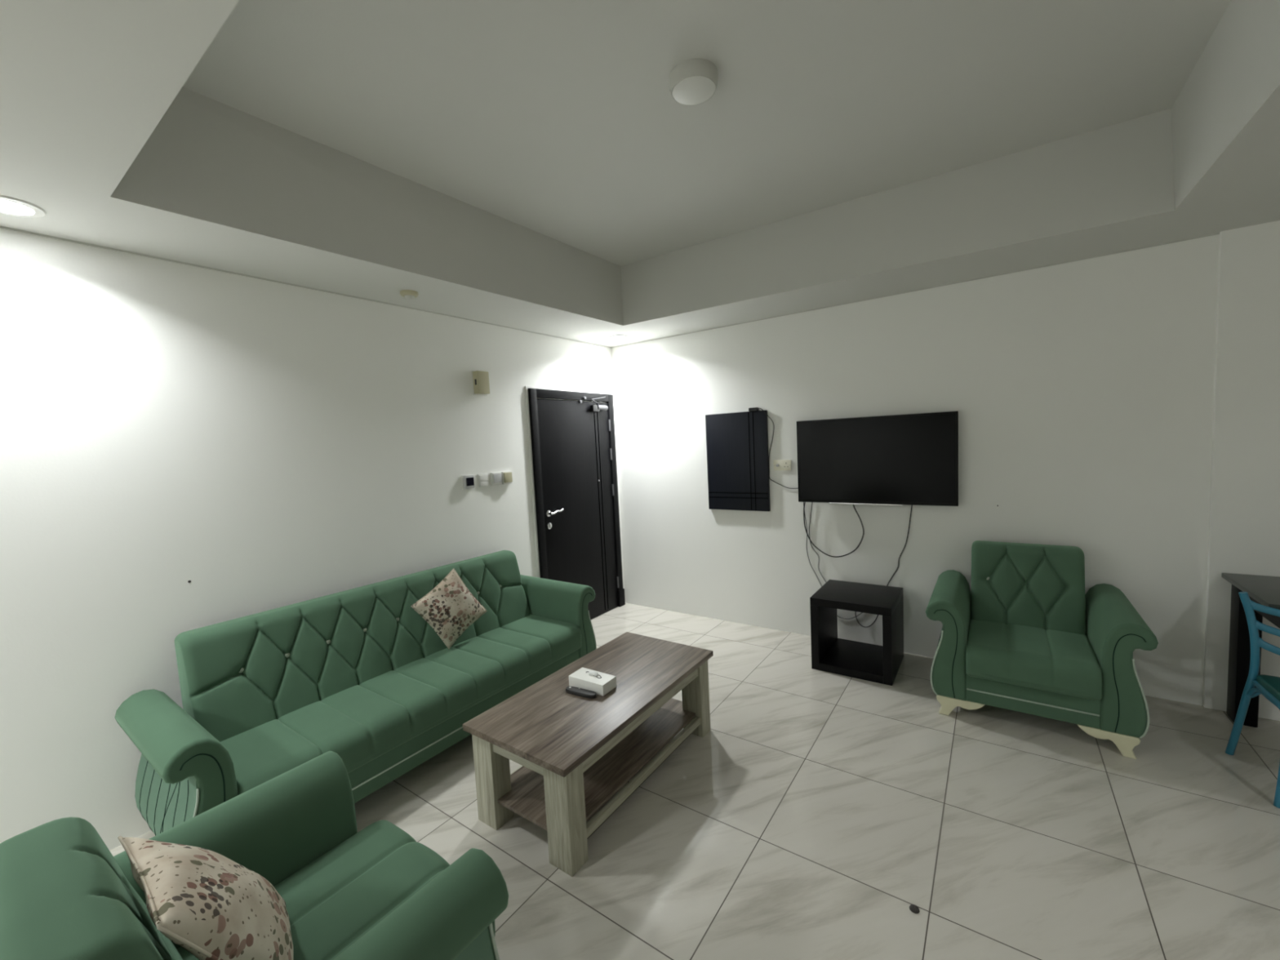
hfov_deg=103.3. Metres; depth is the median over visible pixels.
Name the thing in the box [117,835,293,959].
floral pillow
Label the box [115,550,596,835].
sofa
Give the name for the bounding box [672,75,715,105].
diffuser
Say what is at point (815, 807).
floor
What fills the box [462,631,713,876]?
coffee table
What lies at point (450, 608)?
floral pillow
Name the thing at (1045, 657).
seat cushion
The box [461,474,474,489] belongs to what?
thermostat
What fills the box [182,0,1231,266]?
ceiling
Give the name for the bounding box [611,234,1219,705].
wall
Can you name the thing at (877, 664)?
stand
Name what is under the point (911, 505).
power cable
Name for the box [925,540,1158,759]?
armchair
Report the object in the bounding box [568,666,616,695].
tissue box
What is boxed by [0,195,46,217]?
recessed light
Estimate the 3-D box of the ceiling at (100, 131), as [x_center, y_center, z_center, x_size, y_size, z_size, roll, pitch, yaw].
[0.313,-1.213,0.254,6.400,0.480,7.000,0,5,35]
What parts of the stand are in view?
panel, panel, panel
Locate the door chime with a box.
[471,370,489,395]
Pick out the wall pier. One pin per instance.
(1244, 534)
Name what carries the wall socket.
attached to the wall at (1082, 392)
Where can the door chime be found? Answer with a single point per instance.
(481, 386)
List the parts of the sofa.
panel, arm, backrest, arm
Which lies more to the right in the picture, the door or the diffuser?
the diffuser
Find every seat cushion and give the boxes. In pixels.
[177,820,495,959]
[220,614,581,795]
[965,619,1102,700]
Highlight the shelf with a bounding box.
[497,697,695,830]
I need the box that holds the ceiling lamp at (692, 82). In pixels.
[668,57,718,105]
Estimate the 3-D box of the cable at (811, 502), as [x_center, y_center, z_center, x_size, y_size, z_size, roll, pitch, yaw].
[1.430,0.517,3.946,0.219,0.713,0.008,0,5,36]
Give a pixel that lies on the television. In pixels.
(908, 459)
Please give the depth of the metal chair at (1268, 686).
2.26 m
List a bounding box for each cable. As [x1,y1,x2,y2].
[803,502,862,619]
[803,502,864,557]
[808,502,826,582]
[854,505,912,627]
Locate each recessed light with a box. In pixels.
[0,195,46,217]
[608,334,628,339]
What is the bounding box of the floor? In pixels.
[109,602,1279,959]
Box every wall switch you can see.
[477,473,488,487]
[490,471,502,485]
[501,471,512,484]
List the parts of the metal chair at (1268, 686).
leg, seat frame, seat, leg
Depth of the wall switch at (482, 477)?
3.72 m
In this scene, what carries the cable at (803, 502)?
hanging from the television
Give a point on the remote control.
(578, 691)
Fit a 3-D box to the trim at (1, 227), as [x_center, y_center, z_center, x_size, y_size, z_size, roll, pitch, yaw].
[-2.288,-0.981,2.114,0.006,0.007,6.999,0,5,35]
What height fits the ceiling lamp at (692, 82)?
0.058 m
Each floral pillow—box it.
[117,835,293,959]
[410,568,487,648]
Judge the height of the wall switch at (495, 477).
0.096 m
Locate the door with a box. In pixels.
[528,388,625,619]
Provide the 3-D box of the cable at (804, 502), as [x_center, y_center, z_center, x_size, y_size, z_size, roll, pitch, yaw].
[1.475,0.375,3.868,0.446,0.440,0.008,0,5,35]
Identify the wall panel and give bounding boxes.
[705,409,770,511]
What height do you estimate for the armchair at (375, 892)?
0.885 m
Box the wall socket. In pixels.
[773,459,791,471]
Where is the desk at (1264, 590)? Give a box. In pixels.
[1221,573,1279,727]
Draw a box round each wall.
[0,228,623,849]
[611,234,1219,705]
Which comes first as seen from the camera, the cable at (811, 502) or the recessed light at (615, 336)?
the cable at (811, 502)
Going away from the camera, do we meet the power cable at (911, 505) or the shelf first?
the shelf
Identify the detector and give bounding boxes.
[400,289,418,301]
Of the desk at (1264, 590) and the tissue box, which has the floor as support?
the desk at (1264, 590)
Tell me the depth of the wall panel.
4.27 m
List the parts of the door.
keyhole plate, handle, closer arm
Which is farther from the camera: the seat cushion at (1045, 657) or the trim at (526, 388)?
the trim at (526, 388)
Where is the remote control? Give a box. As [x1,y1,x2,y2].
[565,686,596,698]
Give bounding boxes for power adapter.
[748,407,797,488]
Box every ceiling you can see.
[0,0,1279,346]
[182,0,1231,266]
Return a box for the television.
[796,411,958,506]
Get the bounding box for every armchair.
[0,751,508,959]
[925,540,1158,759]
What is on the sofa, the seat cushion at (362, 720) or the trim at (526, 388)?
the seat cushion at (362, 720)
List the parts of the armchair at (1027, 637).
arm, backrest, arm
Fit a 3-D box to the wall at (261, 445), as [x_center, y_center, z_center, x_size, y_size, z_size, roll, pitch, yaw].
[-2.258,-0.033,2.272,0.120,3.200,7.120,0,5,35]
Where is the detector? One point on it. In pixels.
(409, 295)
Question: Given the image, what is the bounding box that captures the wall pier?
[1202,220,1279,720]
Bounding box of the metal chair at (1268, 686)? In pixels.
[1225,591,1279,808]
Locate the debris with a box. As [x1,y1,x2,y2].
[909,904,919,913]
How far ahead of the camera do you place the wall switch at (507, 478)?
3.87 m
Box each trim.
[0,226,611,347]
[524,386,612,577]
[611,232,1219,347]
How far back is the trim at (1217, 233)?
3.29 m
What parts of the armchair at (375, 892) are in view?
backrest, arm, arm, panel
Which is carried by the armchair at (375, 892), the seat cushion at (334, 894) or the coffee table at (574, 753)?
the seat cushion at (334, 894)

